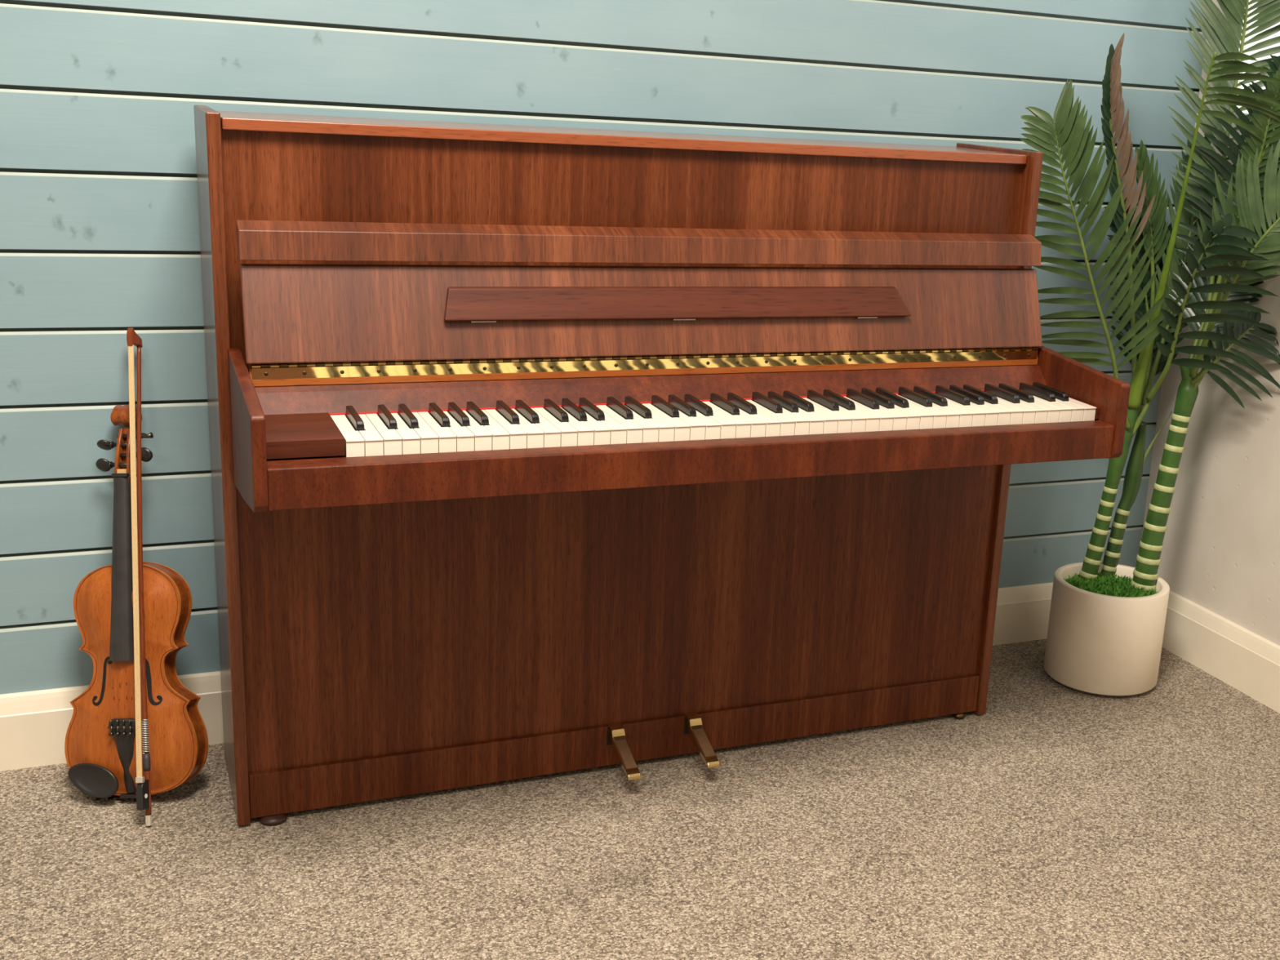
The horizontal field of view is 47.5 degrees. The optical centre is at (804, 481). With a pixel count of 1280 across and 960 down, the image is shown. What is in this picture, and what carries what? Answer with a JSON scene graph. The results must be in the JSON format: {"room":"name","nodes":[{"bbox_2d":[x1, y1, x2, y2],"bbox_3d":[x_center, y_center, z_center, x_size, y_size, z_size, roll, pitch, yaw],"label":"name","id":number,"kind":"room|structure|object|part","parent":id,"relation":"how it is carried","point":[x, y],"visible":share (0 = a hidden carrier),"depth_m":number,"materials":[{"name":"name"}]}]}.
{"room":"music room","nodes":[
{"label":"music room","id":0,"kind":"room"},
{"bbox_2d":[0,0,1208,694],"bbox_3d":[-1.399,-0.773,1.936,4.967,2.620,0.035,-4,17,-25],"label":"wall","id":1,"kind":"structure","parent":0,"point":[100,233],"depth_m":2.32,"materials":[{"name":"blue wood"}]},
{"bbox_2d":[0,582,1053,771],"bbox_3d":[-1.473,0.416,2.229,4.947,0.126,0.018,-4,17,-25],"label":"baseboard","id":2,"kind":"structure","parent":1,"relation":"attached to","point":[34,724],"depth_m":2.35,"materials":[{"name":"white paint"}]},
{"bbox_2d":[0,639,1279,959],"bbox_3d":[-0.446,1.131,0.179,5.057,0.050,4.880,-4,17,-25],"label":"floor","id":3,"kind":"structure","parent":0,"point":[1056,821],"depth_m":2.20,"materials":[{"name":"beige carpet"}]},
{"bbox_2d":[64,404,208,801],"bbox_3d":[-1.034,0.197,2.246,0.215,0.610,0.201,4,15,3],"label":"violin","id":4,"kind":"object","parent":3,"relation":"on","point":[100,748],"visible":0.85,"depth_m":2.23,"materials":[{"name":"brown wood"}]},
{"bbox_3d":[-1.054,0.309,2.236,0.214,0.364,0.017,-1,1,4],"label":"plate","id":5,"kind":"part","parent":4,"relation":"part of","materials":[{"name":"brown wood"}]},
{"bbox_3d":[-1.050,0.308,2.284,0.214,0.364,0.017,-1,1,4],"label":"plate","id":6,"kind":"part","parent":4,"relation":"part of","materials":[{"name":"brown wood"}]},
{"bbox_2d":[126,327,151,826],"bbox_3d":[-1.019,0.142,2.203,0.020,0.722,0.273,-2,16,-19],"label":"bow","id":7,"kind":"object","parent":3,"relation":"on","point":[143,788],"visible":1,"depth_m":2.19,"materials":[{"name":"brown wood"}]},
{"bbox_3d":[-1.039,-0.223,2.216,0.009,0.028,0.004,-4,-4,10],"label":"tip plate","id":8,"kind":"part","parent":7,"relation":"part of","materials":[{"name":"brown wood"}]},
{"bbox_2d":[193,104,1130,826],"bbox_3d":[-0.211,-0.012,2.316,1.345,1.062,0.593,-4,17,-25],"label":"upright piano","id":9,"kind":"object","parent":3,"relation":"on","point":[534,451],"visible":1,"depth_m":2.24,"materials":[{"name":"brown wood"}]},
{"bbox_3d":[-0.879,-0.018,2.172,0.018,1.058,0.262,-4,17,-25],"label":"panel","id":10,"kind":"part","parent":9,"relation":"part of","materials":[{"name":"brown wood"}]},
{"bbox_3d":[-0.734,-0.049,1.894,0.017,0.196,0.329,-4,17,-25],"label":"arm","id":11,"kind":"part","parent":9,"relation":"part of","materials":[{"name":"brown wood"}]},
{"bbox_2d":[258,813,287,825],"bbox_3d":[-0.822,0.519,2.226,0.041,0.010,0.041,-4,17,-25],"label":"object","id":12,"kind":"object","parent":9,"relation":"attached to","point":[266,819],"depth_m":2.21,"materials":[{"name":"brown wood"}]},
{"bbox_3d":[-0.263,0.441,2.486,1.307,0.073,0.024,-4,17,-25],"label":"rail","id":13,"kind":"part","parent":9,"relation":"part of","materials":[{"name":"brown wood"}]},
{"bbox_3d":[-0.246,0.156,2.412,1.308,0.516,0.016,-4,17,-25],"label":"panel","id":14,"kind":"part","parent":9,"relation":"part of","materials":[{"name":"brown wood"}]},
{"bbox_3d":[-0.222,-0.357,2.291,1.308,0.339,0.017,-4,17,-25],"label":"panel","id":15,"kind":"part","parent":9,"relation":"part of","materials":[{"name":"brown wood"}]},
{"bbox_3d":[-0.253,-0.554,2.331,1.302,0.016,0.246,-4,17,-25],"label":"lid","id":16,"kind":"part","parent":9,"relation":"part of","materials":[{"name":"brown wood"}]},
{"bbox_3d":[-0.176,-0.181,2.219,1.276,0.030,0.019,-4,17,-25],"label":"hinge rail","id":17,"kind":"part","parent":9,"relation":"part of","materials":[{"name":"gold metal"}]},
{"bbox_3d":[0.317,-0.095,2.741,0.018,1.058,0.262,-4,17,-25],"label":"panel","id":18,"kind":"part","parent":9,"relation":"part of","materials":[{"name":"brown wood"}]},
{"bbox_3d":[0.438,-0.124,2.451,0.017,0.196,0.329,-4,17,-25],"label":"arm","id":19,"kind":"part","parent":9,"relation":"part of","materials":[{"name":"brown wood"}]},
{"bbox_2d":[1019,0,1279,696],"bbox_3d":[0.688,-0.393,2.722,0.522,1.695,0.447,-4,17,-25],"label":"potted palm","id":20,"kind":"object","parent":3,"relation":"on","point":[1107,619],"visible":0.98,"depth_m":2.82,"materials":[{"name":"green plant"}]},
{"bbox_2d":[1044,562,1169,696],"bbox_3d":[0.620,0.304,2.967,0.232,0.215,0.232,-4,17,-25],"label":"pot","id":21,"kind":"object","parent":20,"relation":"attached to","point":[1106,625],"depth_m":2.88,"materials":[{"name":"white ceramic"}]},
{"bbox_3d":[0.626,0.030,2.966,0.089,0.389,0.038,-1,16,-16],"label":"stem","id":22,"kind":"part","parent":20,"relation":"part of","materials":[{"name":"green plant"}]},
{"bbox_3d":[0.666,0.043,3.009,0.070,0.346,0.038,-4,17,-25],"label":"stem","id":23,"kind":"part","parent":20,"relation":"part of","materials":[{"name":"green plant"}]},
{"bbox_3d":[0.732,0.004,2.923,0.095,0.510,0.048,-4,17,-25],"label":"stem","id":24,"kind":"part","parent":20,"relation":"part of","materials":[{"name":"green plant"}]},
{"bbox_2d":[1141,0,1279,645],"bbox_3d":[1.885,-0.293,0.911,0.060,2.600,4.800,-4,17,-25],"label":"wall","id":25,"kind":"structure","parent":0,"point":[1220,553],"depth_m":2.99,"materials":[{"name":"white paint"}]},
{"bbox_2d":[1161,590,1279,713],"bbox_3d":[1.776,0.903,1.210,0.018,0.126,4.782,-4,17,-25],"label":"baseboard","id":26,"kind":"structure","parent":25,"relation":"attached to","point":[1248,662],"depth_m":3.01,"materials":[{"name":"white paint"}]},
{"bbox_2d":[1213,0,1279,137],"bbox_3d":[1.152,-1.065,2.337,0.048,1.050,1.200,-4,17,-25],"label":"window","id":27,"kind":"structure","parent":25,"relation":"in","point":[1277,34],"depth_m":2.88,"materials":[{"name":"white"}]},
{"bbox_3d":[1.151,-1.065,2.337,0.010,0.950,1.100,-4,17,-25],"label":"pane","id":28,"kind":"part","parent":27,"relation":"part of","materials":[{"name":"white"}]}
]}

